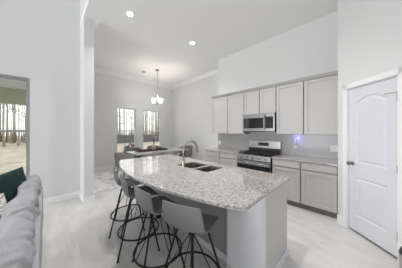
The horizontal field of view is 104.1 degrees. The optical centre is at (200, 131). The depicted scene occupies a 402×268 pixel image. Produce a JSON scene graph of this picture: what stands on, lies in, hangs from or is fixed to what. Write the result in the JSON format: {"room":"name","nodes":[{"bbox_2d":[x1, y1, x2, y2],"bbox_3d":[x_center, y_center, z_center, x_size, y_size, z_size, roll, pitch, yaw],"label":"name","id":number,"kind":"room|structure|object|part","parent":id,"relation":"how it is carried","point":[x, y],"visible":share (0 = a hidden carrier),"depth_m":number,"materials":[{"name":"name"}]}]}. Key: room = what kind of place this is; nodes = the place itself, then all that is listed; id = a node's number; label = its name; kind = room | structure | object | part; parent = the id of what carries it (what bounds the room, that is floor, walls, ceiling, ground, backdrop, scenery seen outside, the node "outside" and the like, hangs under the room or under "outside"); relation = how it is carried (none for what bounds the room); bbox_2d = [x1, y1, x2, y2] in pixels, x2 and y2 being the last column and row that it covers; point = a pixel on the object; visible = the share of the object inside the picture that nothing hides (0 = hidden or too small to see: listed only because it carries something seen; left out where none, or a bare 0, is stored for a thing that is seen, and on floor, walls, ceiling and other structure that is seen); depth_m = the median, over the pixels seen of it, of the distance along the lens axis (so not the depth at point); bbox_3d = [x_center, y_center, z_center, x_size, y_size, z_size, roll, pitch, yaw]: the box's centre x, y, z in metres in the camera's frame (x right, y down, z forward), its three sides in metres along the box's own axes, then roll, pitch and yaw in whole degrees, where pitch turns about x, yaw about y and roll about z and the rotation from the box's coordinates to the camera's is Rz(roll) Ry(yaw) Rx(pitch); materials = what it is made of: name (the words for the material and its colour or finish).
{"room":"kitchen","nodes":[
{"label":"kitchen","id":0,"kind":"room"},
{"bbox_2d":[0,0,79,198],"bbox_3d":[-5.780,-1.304,0.537,8.543,5.500,0.150,0,0,-45],"label":"wall","id":1,"kind":"structure","parent":0,"point":[40,39],"depth_m":3.13,"materials":[{"name":"paint"}]},
{"bbox_2d":[0,74,29,176],"bbox_3d":[-3.624,-0.014,2.620,1.138,1.980,0.145,0,0,-45],"label":"window","id":2,"kind":"structure","parent":1,"relation":"in","point":[27,80],"depth_m":2.96,"materials":[{"name":"white plastic"}]},
{"bbox_3d":[-3.651,-0.483,2.647,0.986,0.989,0.028,0,0,-45],"label":"sash","id":3,"kind":"part","parent":2,"relation":"part of","materials":[{"name":"clear glass"}]},
{"bbox_3d":[-3.629,0.446,2.624,0.986,0.949,0.028,0,0,-45],"label":"sash","id":4,"kind":"part","parent":2,"relation":"part of","materials":[{"name":"clear glass"}]},
{"bbox_2d":[43,191,78,204],"bbox_3d":[-5.721,1.386,0.478,8.543,0.120,0.016,0,0,-45],"label":"baseboard","id":5,"kind":"structure","parent":1,"relation":"attached to","point":[54,199],"depth_m":3.25,"materials":[{"name":"white paint"}]},
{"bbox_2d":[80,0,93,197],"bbox_3d":[-0.870,-1.364,1.770,0.169,5.620,10.140,0,0,-45],"label":"wall","id":6,"kind":"structure","parent":0,"point":[87,25],"depth_m":3.19,"materials":[{"name":"paint"}]},
{"bbox_2d":[79,191,94,203],"bbox_3d":[-3.292,1.386,4.214,0.201,0.120,2.925,0,0,-45],"label":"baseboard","id":7,"kind":"structure","parent":6,"relation":"attached to","point":[91,198],"depth_m":3.19,"materials":[{"name":"white paint"}]},
{"bbox_2d":[94,20,99,34],"bbox_3d":[-3.204,-2.247,4.324,0.110,0.135,2.926,0,0,-45],"label":"trim","id":8,"kind":"structure","parent":6,"relation":"attached to","point":[96,23],"depth_m":3.32,"materials":[{"name":"white paint"}]},
{"bbox_2d":[94,72,171,167],"bbox_3d":[-2.881,-0.434,6.810,4.068,3.760,0.150,0,0,-45],"label":"wall","id":9,"kind":"structure","parent":0,"point":[111,92],"depth_m":6.23,"materials":[{"name":"paint"}]},
{"bbox_2d":[94,165,117,170],"bbox_3d":[-2.869,1.386,6.704,3.901,0.120,0.016,0,0,-45],"label":"baseboard","id":10,"kind":"structure","parent":9,"relation":"attached to","point":[111,166],"depth_m":5.92,"materials":[{"name":"white paint"}]},
{"bbox_2d":[116,107,135,152],"bbox_3d":[-3.118,-0.029,6.522,0.890,1.910,0.145,0,0,-45],"label":"window","id":11,"kind":"structure","parent":9,"relation":"in","point":[134,130],"depth_m":6.64,"materials":[{"name":"plastic"}]},
{"bbox_3d":[-3.122,0.413,6.527,0.738,0.914,0.028,0,0,-45],"label":"sash","id":12,"kind":"part","parent":11,"relation":"part of","materials":[{"name":"glass"}]},
{"bbox_3d":[-3.145,-0.481,6.549,0.738,0.954,0.028,0,0,-45],"label":"sash","id":13,"kind":"part","parent":11,"relation":"part of","materials":[{"name":"glass"}]},
{"bbox_2d":[94,67,171,88],"bbox_3d":[-2.842,-2.247,6.665,3.918,0.135,0.110,0,0,-45],"label":"trim","id":14,"kind":"structure","parent":9,"relation":"attached to","point":[99,70],"depth_m":6.52,"materials":[{"name":"white paint"}]},
{"bbox_2d":[142,109,160,148],"bbox_3d":[-2.304,-0.029,7.328,1.020,1.910,0.145,0,0,-45],"label":"window","id":15,"kind":"structure","parent":9,"relation":"in","point":[159,130],"depth_m":7.53,"materials":[{"name":"plastic"}]},
{"bbox_3d":[-2.309,0.413,7.332,0.868,0.914,0.028,0,0,-45],"label":"sash","id":16,"kind":"part","parent":15,"relation":"part of","materials":[{"name":"glass"}]},
{"bbox_2d":[172,74,217,160],"bbox_3d":[-0.177,-0.434,6.864,0.150,3.760,3.577,0,0,-45],"label":"wall","id":17,"kind":"structure","parent":0,"point":[191,102],"depth_m":6.82,"materials":[{"name":"paint"}]},
{"bbox_2d":[172,69,217,88],"bbox_3d":[-0.270,-2.247,6.773,0.110,0.135,3.577,0,0,-45],"label":"trim","id":18,"kind":"structure","parent":17,"relation":"attached to","point":[214,72],"depth_m":6.68,"materials":[{"name":"white paint"}]},
{"bbox_2d":[80,0,337,85],"bbox_3d":[0.575,-2.374,3.202,4.237,0.120,10.140,0,0,-45],"label":"ceiling","id":19,"kind":"structure","parent":0,"point":[159,35],"depth_m":3.53,"materials":[{"name":"paint"}]},
{"bbox_2d":[125,10,134,16],"bbox_3d":[-1.400,-2.311,3.090,0.184,0.006,0.184,0,0,-45],"label":"recessed light","id":20,"kind":"object","parent":19,"relation":"in","point":[128,13],"visible":1,"depth_m":3.07,"materials":[{"name":"white paint"}]},
{"bbox_2d":[152,69,161,104],"bbox_3d":[-1.648,-1.653,5.912,0.378,1.319,0.149,0,0,8],"label":"chandelier","id":21,"kind":"object","parent":19,"relation":"hanging from","point":[157,70],"visible":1,"depth_m":5.91,"materials":[{"name":"white glass"}]},
{"bbox_2d":[41,168,398,267],"bbox_3d":[-2.460,1.546,0.195,12.780,0.200,10.140,0,0,-45],"label":"floor","id":22,"kind":"structure","parent":0,"point":[75,234],"depth_m":2.04,"materials":[{"name":"white wood"}]},
{"bbox_2d":[0,175,42,267],"bbox_3d":[-1.667,0.968,0.988,0.948,0.956,2.161,0,0,-45],"label":"sofa","id":23,"kind":"object","parent":22,"relation":"on","point":[21,223],"visible":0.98,"depth_m":0.91,"materials":[{"name":"grey fabric"}]},
{"bbox_2d":[0,193,6,220],"bbox_3d":[-1.798,0.756,1.246,0.266,0.432,0.478,0,0,5],"label":"throw pillow","id":24,"kind":"object","parent":23,"relation":"on","point":[3,202],"visible":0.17,"depth_m":1.41,"materials":[{"name":"white fabric"}]},
{"bbox_2d":[0,166,25,202],"bbox_3d":[-1.994,0.676,1.544,0.248,0.569,0.585,0,0,20],"label":"throw pillow","id":25,"kind":"object","parent":23,"relation":"on","point":[10,181],"visible":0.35,"depth_m":1.60,"materials":[{"name":"green fabric"}]},
{"bbox_2d":[0,217,35,267],"bbox_3d":[-0.999,0.737,0.800,0.220,0.485,0.640,14,-4,-44],"label":"cushion","id":26,"kind":"object","parent":23,"relation":"on","point":[18,234],"depth_m":0.76,"materials":[{"name":"grey fabric"}]},
{"bbox_2d":[0,189,40,228],"bbox_3d":[-1.456,0.730,1.267,0.649,0.471,0.224,-6,-14,44],"label":"cushion","id":27,"kind":"object","parent":23,"relation":"on","point":[27,205],"depth_m":1.16,"materials":[{"name":"grey fabric"}]},
{"bbox_2d":[15,175,41,197],"bbox_3d":[-1.913,0.731,1.721,0.213,0.471,0.660,14,-3,-44],"label":"cushion","id":28,"kind":"object","parent":23,"relation":"on","point":[33,181],"depth_m":1.65,"materials":[{"name":"grey fabric"}]},
{"bbox_3d":[-1.381,0.876,1.272,0.136,0.386,2.154,0,0,-45],"label":"frame","id":29,"kind":"part","parent":23,"relation":"part of","materials":[{"name":"grey fabric"}]},
{"bbox_2d":[94,169,129,192],"bbox_3d":[-1.989,1.440,5.560,3.400,0.009,2.000,0,0,-45],"label":"area rug","id":30,"kind":"object","parent":22,"relation":"on","point":[103,181],"visible":0.18,"depth_m":4.59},
{"bbox_2d":[114,152,134,178],"bbox_3d":[-2.226,1.017,4.597,0.620,0.842,0.546,0,0,33],"label":"dining chair","id":31,"kind":"object","parent":30,"relation":"on","point":[118,156],"visible":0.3,"depth_m":4.36,"materials":[{"name":"grey fabric"}]},
{"bbox_3d":[-2.270,0.797,4.529,0.620,0.403,0.385,0,0,33],"label":"backrest","id":32,"kind":"part","parent":31,"relation":"part of","materials":[{"name":"grey fabric"}]},
{"bbox_2d":[124,147,140,157],"bbox_3d":[-2.566,1.017,5.858,0.620,0.842,0.546,0,0,-45],"label":"dining chair","id":33,"kind":"object","parent":30,"relation":"on","point":[126,149],"visible":0.14,"depth_m":6.01,"materials":[{"name":"grey fabric"}]},
{"bbox_3d":[-2.622,0.797,5.915,0.620,0.403,0.385,0,0,-45],"label":"backrest","id":34,"kind":"part","parent":33,"relation":"part of","materials":[{"name":"grey fabric"}]},
{"bbox_2d":[141,152,161,156],"bbox_3d":[-1.437,1.017,4.633,0.620,0.842,0.546,0,0,-45],"label":"dining chair","id":35,"kind":"object","parent":30,"relation":"on","point":[154,153],"visible":0.06,"depth_m":4.39,"materials":[{"name":"grey fabric"}]},
{"bbox_2d":[125,147,187,157],"bbox_3d":[-1.529,1.061,5.664,1.960,0.750,0.960,0,0,-45],"label":"dining table","id":36,"kind":"object","parent":30,"relation":"on","point":[180,150],"visible":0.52,"depth_m":5.35,"materials":[{"name":"grey wood"}]},
{"bbox_2d":[136,148,167,151],"bbox_3d":[-1.741,0.658,5.623,1.080,0.055,0.300,0,0,-45],"label":"wooden tray","id":37,"kind":"object","parent":36,"relation":"on","point":[156,149],"visible":0.91,"depth_m":5.53,"materials":[{"name":"brown wood"}]},
{"bbox_2d":[152,133,156,148],"bbox_3d":[-1.678,0.344,5.651,0.183,0.642,0.262,0,0,-27],"label":"flower vase","id":38,"kind":"object","parent":37,"relation":"on","point":[153,134],"visible":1,"depth_m":5.61,"materials":[{"name":"ceramic"}]},
{"bbox_2d":[162,150,177,155],"bbox_3d":[-1.039,1.017,5.027,0.620,0.842,0.546,0,0,-45],"label":"dining chair","id":39,"kind":"object","parent":30,"relation":"on","point":[175,152],"visible":0.06,"depth_m":4.79,"materials":[{"name":"grey fabric"}]},
{"bbox_2d":[179,145,192,157],"bbox_3d":[-0.629,1.017,6.556,0.546,0.842,0.620,0,0,-45],"label":"dining chair","id":40,"kind":"object","parent":30,"relation":"on","point":[188,152],"visible":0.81,"depth_m":6.43,"materials":[{"name":"grey fabric"}]},
{"bbox_2d":[108,167,144,237],"bbox_3d":[-1.113,0.999,2.417,0.501,0.894,0.501,0,0,-21],"label":"bar stool","id":41,"kind":"object","parent":22,"relation":"on","point":[130,181],"visible":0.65,"depth_m":2.30,"materials":[{"name":"grey plastic"}]},
{"bbox_3d":[-1.197,1.131,2.231,0.215,0.631,0.138,0,0,-35],"label":"leg","id":42,"kind":"part","parent":41,"relation":"part of","materials":[{"name":"black metal"}]},
{"bbox_2d":[116,174,159,262],"bbox_3d":[-0.800,0.999,2.023,0.501,0.894,0.501,0,0,-23],"label":"bar stool","id":43,"kind":"object","parent":22,"relation":"on","point":[129,192],"visible":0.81,"depth_m":1.92,"materials":[{"name":"grey plastic"}]},
{"bbox_3d":[-0.879,1.131,1.834,0.025,0.631,0.245,0,0,21],"label":"leg","id":44,"kind":"part","parent":43,"relation":"part of","materials":[{"name":"black metal"}]},
{"bbox_3d":[-0.990,1.131,2.098,0.245,0.631,0.026,0,0,23],"label":"leg","id":45,"kind":"part","parent":43,"relation":"part of","materials":[{"name":"black metal"}]},
{"bbox_3d":[-0.612,1.131,1.946,0.139,0.631,0.214,0,0,-37],"label":"leg","id":46,"kind":"part","parent":43,"relation":"part of","materials":[{"name":"black metal"}]},
{"bbox_2d":[132,184,185,267],"bbox_3d":[-0.452,0.999,1.664,0.501,0.894,0.501,0,0,-31],"label":"bar stool","id":47,"kind":"object","parent":22,"relation":"on","point":[153,206],"visible":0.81,"depth_m":1.57,"materials":[{"name":"grey plastic"}]},
{"bbox_3d":[-0.650,1.131,1.713,0.245,0.631,0.026,0,0,15],"label":"leg","id":48,"kind":"part","parent":47,"relation":"part of","materials":[{"name":"black metal"}]},
{"bbox_3d":[-0.504,1.131,1.466,0.025,0.631,0.245,0,0,13],"label":"leg","id":49,"kind":"part","parent":47,"relation":"part of","materials":[{"name":"black metal"}]},
{"bbox_3d":[-0.254,1.131,1.615,0.245,0.631,0.026,0,0,15],"label":"leg","id":50,"kind":"part","parent":47,"relation":"part of","materials":[{"name":"black metal"}]},
{"bbox_2d":[162,200,220,267],"bbox_3d":[-0.078,0.999,1.372,0.501,0.894,0.501,0,0,40],"label":"bar stool","id":51,"kind":"object","parent":22,"relation":"on","point":[191,220],"visible":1,"depth_m":1.23,"materials":[{"name":"grey plastic"}]},
{"bbox_3d":[-0.282,1.131,1.354,0.245,0.631,0.026,0,0,-4],"label":"leg","id":52,"kind":"part","parent":51,"relation":"part of","materials":[{"name":"black metal"}]},
{"bbox_3d":[-0.063,1.131,1.169,0.025,0.631,0.245,0,0,-6],"label":"leg","id":53,"kind":"part","parent":51,"relation":"part of","materials":[{"name":"black metal"}]},
{"bbox_3d":[0.125,1.131,1.391,0.245,0.631,0.026,0,0,-4],"label":"leg","id":54,"kind":"part","parent":51,"relation":"part of","materials":[{"name":"black metal"}]},
{"bbox_2d":[139,182,287,267],"bbox_3d":[-0.111,1.004,2.483,0.707,0.884,2.515,0,0,-45],"label":"kitchen island","id":55,"kind":"object","parent":22,"relation":"on","point":[255,237],"visible":0.34,"depth_m":1.56,"materials":[{"name":"grey paint"}]},
{"bbox_3d":[-0.399,1.004,2.449,0.020,0.884,2.120,0,0,-45],"label":"panel","id":56,"kind":"part","parent":55,"relation":"part of","materials":[{"name":"grey paint"}]},
{"bbox_2d":[119,154,290,210],"bbox_3d":[-0.316,0.547,2.293,1.322,0.030,2.577,0,0,-45],"label":"island countertop","id":57,"kind":"structure","parent":55,"relation":"on","point":[228,187],"depth_m":1.70,"materials":[{"name":"stone"}]},
{"bbox_2d":[179,140,198,167],"bbox_3d":[-0.175,0.331,2.395,0.336,0.403,0.113,0,0,-45],"label":"faucet","id":58,"kind":"object","parent":57,"relation":"on","point":[194,142],"visible":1,"depth_m":2.30,"materials":[{"name":"silver metal"}]},
{"bbox_2d":[180,163,219,171],"bbox_3d":[-0.031,0.659,2.418,0.404,0.193,0.704,0,0,-45],"label":"double sink","id":59,"kind":"object","parent":57,"relation":"in","point":[191,165],"visible":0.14,"depth_m":2.60,"materials":[{"name":"metal"}]},
{"bbox_3d":[-0.133,0.659,2.522,0.404,0.193,0.414,0,0,-45],"label":"bowl","id":60,"kind":"part","parent":59,"relation":"part of","materials":[{"name":"metal"}]},
{"bbox_3d":[0.117,0.659,2.269,0.404,0.193,0.284,0,0,-45],"label":"bowl","id":61,"kind":"part","parent":59,"relation":"part of","materials":[{"name":"metal"}]},
{"bbox_3d":[-0.041,1.409,2.412,0.707,0.075,2.315,0,0,-45],"label":"trim","id":62,"kind":"part","parent":55,"relation":"part of","materials":[{"name":"grey paint"}]},
{"bbox_3d":[0.431,1.004,1.525,0.100,0.884,0.360,0,0,-45],"label":"corner post","id":63,"kind":"part","parent":55,"relation":"part of","materials":[{"name":"grey paint"}]},
{"bbox_3d":[0.796,1.004,1.647,0.590,0.884,0.020,0,0,-45],"label":"panel","id":64,"kind":"part","parent":55,"relation":"part of","materials":[{"name":"grey paint"}]},
{"bbox_2d":[206,151,220,163],"bbox_3d":[0.531,1.004,4.670,0.609,0.883,0.536,0,0,-45],"label":"base cabinet","id":65,"kind":"object","parent":22,"relation":"on","point":[211,156],"visible":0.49,"depth_m":4.45,"materials":[{"name":"grey paint"}]},
{"bbox_3d":[0.330,0.635,4.471,0.041,0.125,0.514,0,0,-45],"label":"drawer","id":66,"kind":"part","parent":65,"relation":"part of","materials":[{"name":"grey paint"}]},
{"bbox_3d":[0.330,1.027,4.471,0.041,0.614,0.514,0,0,-45],"label":"door","id":67,"kind":"part","parent":65,"relation":"part of","materials":[{"name":"grey paint"}]},
{"bbox_2d":[220,152,237,166],"bbox_3d":[0.924,1.004,4.274,0.609,0.883,0.575,0,0,-45],"label":"base cabinet","id":68,"kind":"object","parent":22,"relation":"on","point":[226,158],"visible":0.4,"depth_m":4.06,"materials":[{"name":"grey paint"}]},
{"bbox_2d":[204,148,244,153],"bbox_3d":[0.719,0.547,4.458,0.626,0.030,1.127,0,0,-45],"label":"countertop","id":69,"kind":"structure","parent":68,"relation":"on","point":[223,150],"depth_m":4.37,"materials":[{"name":"stone"}]},
{"bbox_3d":[0.722,1.027,4.074,0.041,0.614,0.553,0,0,-45],"label":"door","id":70,"kind":"part","parent":68,"relation":"part of","materials":[{"name":"grey paint"}]},
{"bbox_3d":[0.722,0.635,4.074,0.041,0.125,0.553,0,0,-45],"label":"drawer","id":71,"kind":"part","parent":68,"relation":"part of","materials":[{"name":"grey paint"}]},
{"bbox_2d":[237,140,280,172],"bbox_3d":[1.366,0.846,3.737,0.715,1.200,0.792,0,0,-45],"label":"gas range","id":72,"kind":"object","parent":22,"relation":"on","point":[259,154],"visible":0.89,"depth_m":3.67,"materials":[{"name":"silver metal"}]},
{"bbox_3d":[1.132,0.711,3.506,0.057,0.023,0.712,0,0,-45],"label":"handle","id":73,"kind":"part","parent":72,"relation":"part of","materials":[{"name":"silver metal"}]},
{"bbox_3d":[1.166,0.954,3.540,0.040,0.585,0.792,0,0,-45],"label":"oven door","id":74,"kind":"part","parent":72,"relation":"part of","materials":[{"name":"black glass"}]},
{"bbox_3d":[1.166,0.594,3.540,0.040,0.125,0.792,0,0,-45],"label":"control panel","id":75,"kind":"part","parent":72,"relation":"part of","materials":[{"name":"silver metal"}]},
{"bbox_2d":[241,152,279,156],"bbox_3d":[1.374,0.546,3.746,0.545,0.030,0.792,0,0,-45],"label":"cooktop","id":76,"kind":"object","parent":72,"relation":"in","point":[249,154],"depth_m":3.60,"materials":[{"name":"metal"}]},
{"bbox_2d":[272,159,301,207],"bbox_3d":[1.879,1.004,3.310,0.609,0.883,0.520,0,0,-45],"label":"base cabinet","id":77,"kind":"object","parent":22,"relation":"on","point":[292,169],"visible":0.62,"depth_m":3.03,"materials":[{"name":"grey paint"}]},
{"bbox_3d":[1.677,0.635,3.110,0.041,0.125,0.498,0,0,-45],"label":"drawer","id":78,"kind":"part","parent":77,"relation":"part of","materials":[{"name":"grey paint"}]},
{"bbox_2d":[301,162,337,217],"bbox_3d":[2.248,1.004,2.938,0.609,0.883,0.524,0,0,-45],"label":"base cabinet","id":79,"kind":"object","parent":22,"relation":"on","point":[319,182],"visible":0.94,"depth_m":2.72,"materials":[{"name":"grey paint"}]},
{"bbox_2d":[271,154,337,165],"bbox_3d":[2.053,0.547,3.111,0.626,0.030,1.048,0,0,-45],"label":"countertop","id":80,"kind":"structure","parent":79,"relation":"on","point":[316,160],"depth_m":2.97,"materials":[{"name":"stone"}]},
{"bbox_3d":[2.046,0.635,2.738,0.041,0.125,0.502,0,0,-45],"label":"drawer","id":81,"kind":"part","parent":79,"relation":"part of","materials":[{"name":"grey paint"}]},
{"bbox_2d":[398,246,401,267],"bbox_3d":[1.947,1.234,1.338,0.332,0.425,0.332,0,0,-45],"label":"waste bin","id":82,"kind":"object","parent":22,"relation":"on","point":[400,249],"visible":1,"depth_m":1.43,"materials":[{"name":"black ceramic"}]},
{"bbox_2d":[218,11,337,158],"bbox_3d":[1.872,-0.434,4.215,0.668,3.760,3.072,0,0,-45],"label":"wall","id":83,"kind":"structure","parent":0,"point":[311,48],"depth_m":3.62,"materials":[{"name":"paint"}]},
{"bbox_2d":[211,90,249,133],"bbox_3d":[0.816,-0.501,4.546,0.363,1.125,1.115,0,0,-45],"label":"upper cabinet","id":84,"kind":"object","parent":83,"relation":"attached to","point":[228,108],"visible":0.98,"depth_m":4.39,"materials":[{"name":"grey paint"}]},
{"bbox_3d":[0.551,-0.470,4.648,0.045,1.054,0.578,0,0,-45],"label":"door","id":85,"kind":"part","parent":84,"relation":"part of","materials":[{"name":"grey paint"}]},
{"bbox_3d":[0.719,-1.036,4.450,0.088,0.055,1.115,0,0,-45],"label":"moulding","id":86,"kind":"part","parent":84,"relation":"part of","materials":[{"name":"grey paint"}]},
{"bbox_3d":[0.944,-0.470,4.252,0.045,1.054,0.497,0,0,-45],"label":"door","id":87,"kind":"part","parent":84,"relation":"part of","materials":[{"name":"grey paint"}]},
{"bbox_2d":[243,83,276,114],"bbox_3d":[1.488,-0.745,3.868,0.363,0.638,0.794,0,0,-45],"label":"upper cabinet","id":88,"kind":"object","parent":83,"relation":"attached to","point":[261,99],"visible":0.79,"depth_m":3.74,"materials":[{"name":"grey paint"}]},
{"bbox_3d":[1.269,-0.714,3.923,0.045,0.567,0.388,0,0,-45],"label":"door","id":89,"kind":"part","parent":88,"relation":"part of","materials":[{"name":"grey paint"}]},
{"bbox_2d":[243,112,275,131],"bbox_3d":[1.458,-0.204,3.839,0.446,0.440,0.782,0,0,-45],"label":"microwave","id":90,"kind":"object","parent":88,"relation":"attached to","point":[260,122],"visible":0.98,"depth_m":3.67,"materials":[{"name":"silver metal"}]},
{"bbox_3d":[1.279,-0.214,3.803,0.030,0.420,0.582,0,0,-45],"label":"door","id":91,"kind":"part","parent":90,"relation":"part of","materials":[{"name":"silver metal"}]},
{"bbox_3d":[1.557,-0.214,3.523,0.030,0.420,0.194,0,0,-45],"label":"control panel","id":92,"kind":"part","parent":90,"relation":"part of","materials":[{"name":"silver metal"}]},
{"bbox_3d":[1.390,-1.036,3.772,0.088,0.055,0.794,0,0,-45],"label":"moulding","id":93,"kind":"part","parent":88,"relation":"part of","materials":[{"name":"grey paint"}]},
{"bbox_3d":[1.548,-0.714,3.641,0.045,0.567,0.366,0,0,-45],"label":"door","id":94,"kind":"part","parent":88,"relation":"part of","materials":[{"name":"grey paint"}]},
{"bbox_2d":[275,70,337,134],"bbox_3d":[2.141,-0.501,3.209,0.363,1.125,1.063,0,0,-45],"label":"upper cabinet","id":95,"kind":"object","parent":83,"relation":"attached to","point":[309,104],"visible":0.9,"depth_m":3.06,"materials":[{"name":"grey paint"}]},
{"bbox_3d":[1.869,-0.470,3.317,0.045,1.054,0.506,0,0,-45],"label":"door","id":96,"kind":"part","parent":95,"relation":"part of","materials":[{"name":"grey paint"}]},
{"bbox_3d":[2.044,-1.036,3.112,0.088,0.055,1.063,0,0,-45],"label":"moulding","id":97,"kind":"part","parent":95,"relation":"part of","materials":[{"name":"grey paint"}]},
{"bbox_3d":[2.243,-0.470,2.939,0.045,1.054,0.517,0,0,-45],"label":"door","id":98,"kind":"part","parent":95,"relation":"part of","materials":[{"name":"grey paint"}]},
{"bbox_2d":[330,145,337,151],"bbox_3d":[2.576,0.331,3.023,0.009,0.120,0.130,0,0,-45],"label":"outlet","id":99,"kind":"object","parent":83,"relation":"attached to","point":[333,148],"visible":0.91,"depth_m":3.03,"materials":[{"name":"white plastic"}]},
{"bbox_2d":[338,0,401,216],"bbox_3d":[2.249,-0.434,1.562,0.120,3.760,1.900,0,0,0],"label":"wall","id":100,"kind":"structure","parent":0,"point":[369,31],"depth_m":2.13,"materials":[{"name":"paint"}]},
{"bbox_2d":[337,214,342,224],"bbox_3d":[2.182,1.386,1.563,0.016,0.120,1.900,0,0,0],"label":"baseboard","id":101,"kind":"structure","parent":100,"relation":"attached to","point":[339,218],"depth_m":2.45,"materials":[{"name":"white paint"}]},
{"bbox_2d":[346,76,396,256],"bbox_3d":[2.182,0.398,2.035,0.113,2.033,0.599,0,0,0],"label":"door","id":102,"kind":"structure","parent":100,"relation":"in","point":[372,163],"depth_m":1.99,"materials":[{"name":"white paint"}]},
{"bbox_2d":[343,67,401,262],"bbox_3d":[2.243,0.373,2.041,0.138,2.145,0.737,0,0,0],"label":"trim","id":103,"kind":"structure","parent":100,"relation":"attached to","point":[397,72],"depth_m":1.91,"materials":[{"name":"white paint"}]},
{"label":"outside","id":104,"kind":"structure","parent":0,"visible":0},
{"bbox_2d":[0,136,158,175],"bbox_3d":[-28.871,1.896,39.802,105.000,0.300,82.810,0,0,-45],"label":"ground","id":105,"kind":"structure","parent":104,"point":[12,156],"depth_m":11.85,"materials":[{"name":"beige sand"}]},
{"bbox_2d":[0,104,2,141],"bbox_3d":[-32.930,-7.254,25.990,3.282,18.002,1.642,0,0,15],"label":"bare tree","id":106,"kind":"object","parent":105,"relation":"on","point":[0,104],"visible":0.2,"depth_m":25.94,"materials":[{"name":"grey plant"}]},
{"bbox_2d":[0,104,3,141],"bbox_3d":[-32.262,-7.254,25.898,4.835,18.002,2.418,0,0,18],"label":"bare tree","id":107,"kind":"object","parent":105,"relation":"on","point":[2,106],"visible":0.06,"depth_m":25.81,"materials":[{"name":"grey plant"}]},
{"bbox_2d":[7,104,8,141],"bbox_3d":[-31.578,-6.754,26.077,4.182,17.002,1.647,0,0,19],"label":"bare tree","id":108,"kind":"object","parent":105,"relation":"on","point":[7,104],"visible":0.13,"depth_m":26.01,"materials":[{"name":"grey plant"}]},
{"bbox_2d":[9,104,10,142],"bbox_3d":[-28.324,-5.754,22.904,1.743,15.001,2.938,0,0,2],"label":"bare tree","id":109,"kind":"object","parent":105,"relation":"on","point":[9,104],"visible":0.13,"depth_m":23.24,"materials":[{"name":"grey plant"}]},
{"bbox_2d":[3,104,17,142],"bbox_3d":[-27.444,-6.254,23.054,3.461,16.001,3.068,0,0,-24],"label":"bare tree","id":110,"kind":"object","parent":105,"relation":"on","point":[13,140],"visible":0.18,"depth_m":22.96,"materials":[{"name":"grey plant"}]},
{"bbox_2d":[3,105,17,142],"bbox_3d":[-28.701,-6.254,24.326,4.154,16.001,3.682,0,0,-26],"label":"bare tree","id":111,"kind":"object","parent":105,"relation":"on","point":[3,105],"visible":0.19,"depth_m":24.20,"materials":[{"name":"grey plant"}]},
{"bbox_2d":[5,104,16,142],"bbox_3d":[-30.596,-6.254,24.566,3.496,16.001,3.098,0,0,-17],"label":"bare tree","id":112,"kind":"object","parent":105,"relation":"on","point":[6,138],"visible":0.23,"depth_m":24.55,"materials":[{"name":"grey plant"}]},
{"bbox_2d":[2,104,20,146],"bbox_3d":[-23.001,-5.754,18.332,2.191,15.001,3.693,0,0,-43],"label":"bare tree","id":113,"kind":"object","parent":105,"relation":"on","point":[3,142],"visible":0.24,"depth_m":17.99,"materials":[{"name":"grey plant"}]},
{"bbox_2d":[0,87,25,105],"bbox_3d":[-7.303,0.222,3.322,6.300,3.048,0.200,0,0,-45],"label":"beam","id":114,"kind":"structure","parent":105,"relation":"on","point":[11,96],"depth_m":4.75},
{"bbox_2d":[0,78,25,89],"bbox_3d":[-6.291,-1.404,2.301,6.300,0.200,3.076,0,0,-45],"label":"ceiling","id":115,"kind":"structure","parent":114,"relation":"on","point":[7,83],"depth_m":4.36,"materials":[{"name":"paint"}]},
{"bbox_2d":[10,104,18,145],"bbox_3d":[-21.527,-5.754,18.988,1.879,15.001,3.166,0,0,30],"label":"bare tree","id":116,"kind":"object","parent":105,"relation":"on","point":[10,104],"visible":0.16,"depth_m":18.58,"materials":[{"name":"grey plant"}]},
{"bbox_2d":[11,105,25,141],"bbox_3d":[-32.581,-5.754,27.406,2.313,15.001,3.898,0,0,-2],"label":"bare tree","id":117,"kind":"object","parent":105,"relation":"on","point":[12,105],"visible":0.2,"depth_m":26.87,"materials":[{"name":"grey plant"}]},
{"bbox_2d":[15,106,24,142],"bbox_3d":[-26.835,-5.754,23.791,3.256,15.001,1.931,0,0,38],"label":"bare tree","id":118,"kind":"object","parent":105,"relation":"on","point":[23,106],"visible":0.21,"depth_m":23.99,"materials":[{"name":"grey plant"}]},
{"bbox_2d":[17,106,25,139],"bbox_3d":[-34.171,-6.254,30.630,4.346,16.001,3.852,0,0,-29],"label":"bare tree","id":119,"kind":"object","parent":105,"relation":"on","point":[24,106],"visible":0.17,"depth_m":30.48,"materials":[{"name":"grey plant"}]},
{"bbox_2d":[19,105,25,144],"bbox_3d":[-23.627,-5.754,20.353,2.752,15.001,1.633,0,0,38],"label":"bare tree","id":120,"kind":"object","parent":105,"relation":"on","point":[19,105],"visible":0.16,"depth_m":20.14,"materials":[{"name":"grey plant"}]},
{"bbox_2d":[20,105,25,141],"bbox_3d":[-30.962,-6.254,26.965,2.611,16.001,2.946,0,0,44],"label":"bare tree","id":121,"kind":"object","parent":105,"relation":"on","point":[20,105],"visible":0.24,"depth_m":26.99,"materials":[{"name":"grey plant"}]},
{"bbox_2d":[118,109,124,134],"bbox_3d":[-16.220,-6.754,31.660,4.880,17.002,1.922,0,0,1],"label":"bare tree","id":122,"kind":"object","parent":105,"relation":"on","point":[124,109],"visible":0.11,"depth_m":31.83,"materials":[{"name":"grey plant"}]},
{"bbox_2d":[117,135,158,142],"bbox_3d":[-9.688,1.176,24.699,12.700,1.240,0.130,0,0,-45],"label":"fence","id":123,"kind":"object","parent":105,"relation":"on","point":[120,138],"visible":0.3,"depth_m":23.77,"materials":[{"name":"grey"}]}
]}

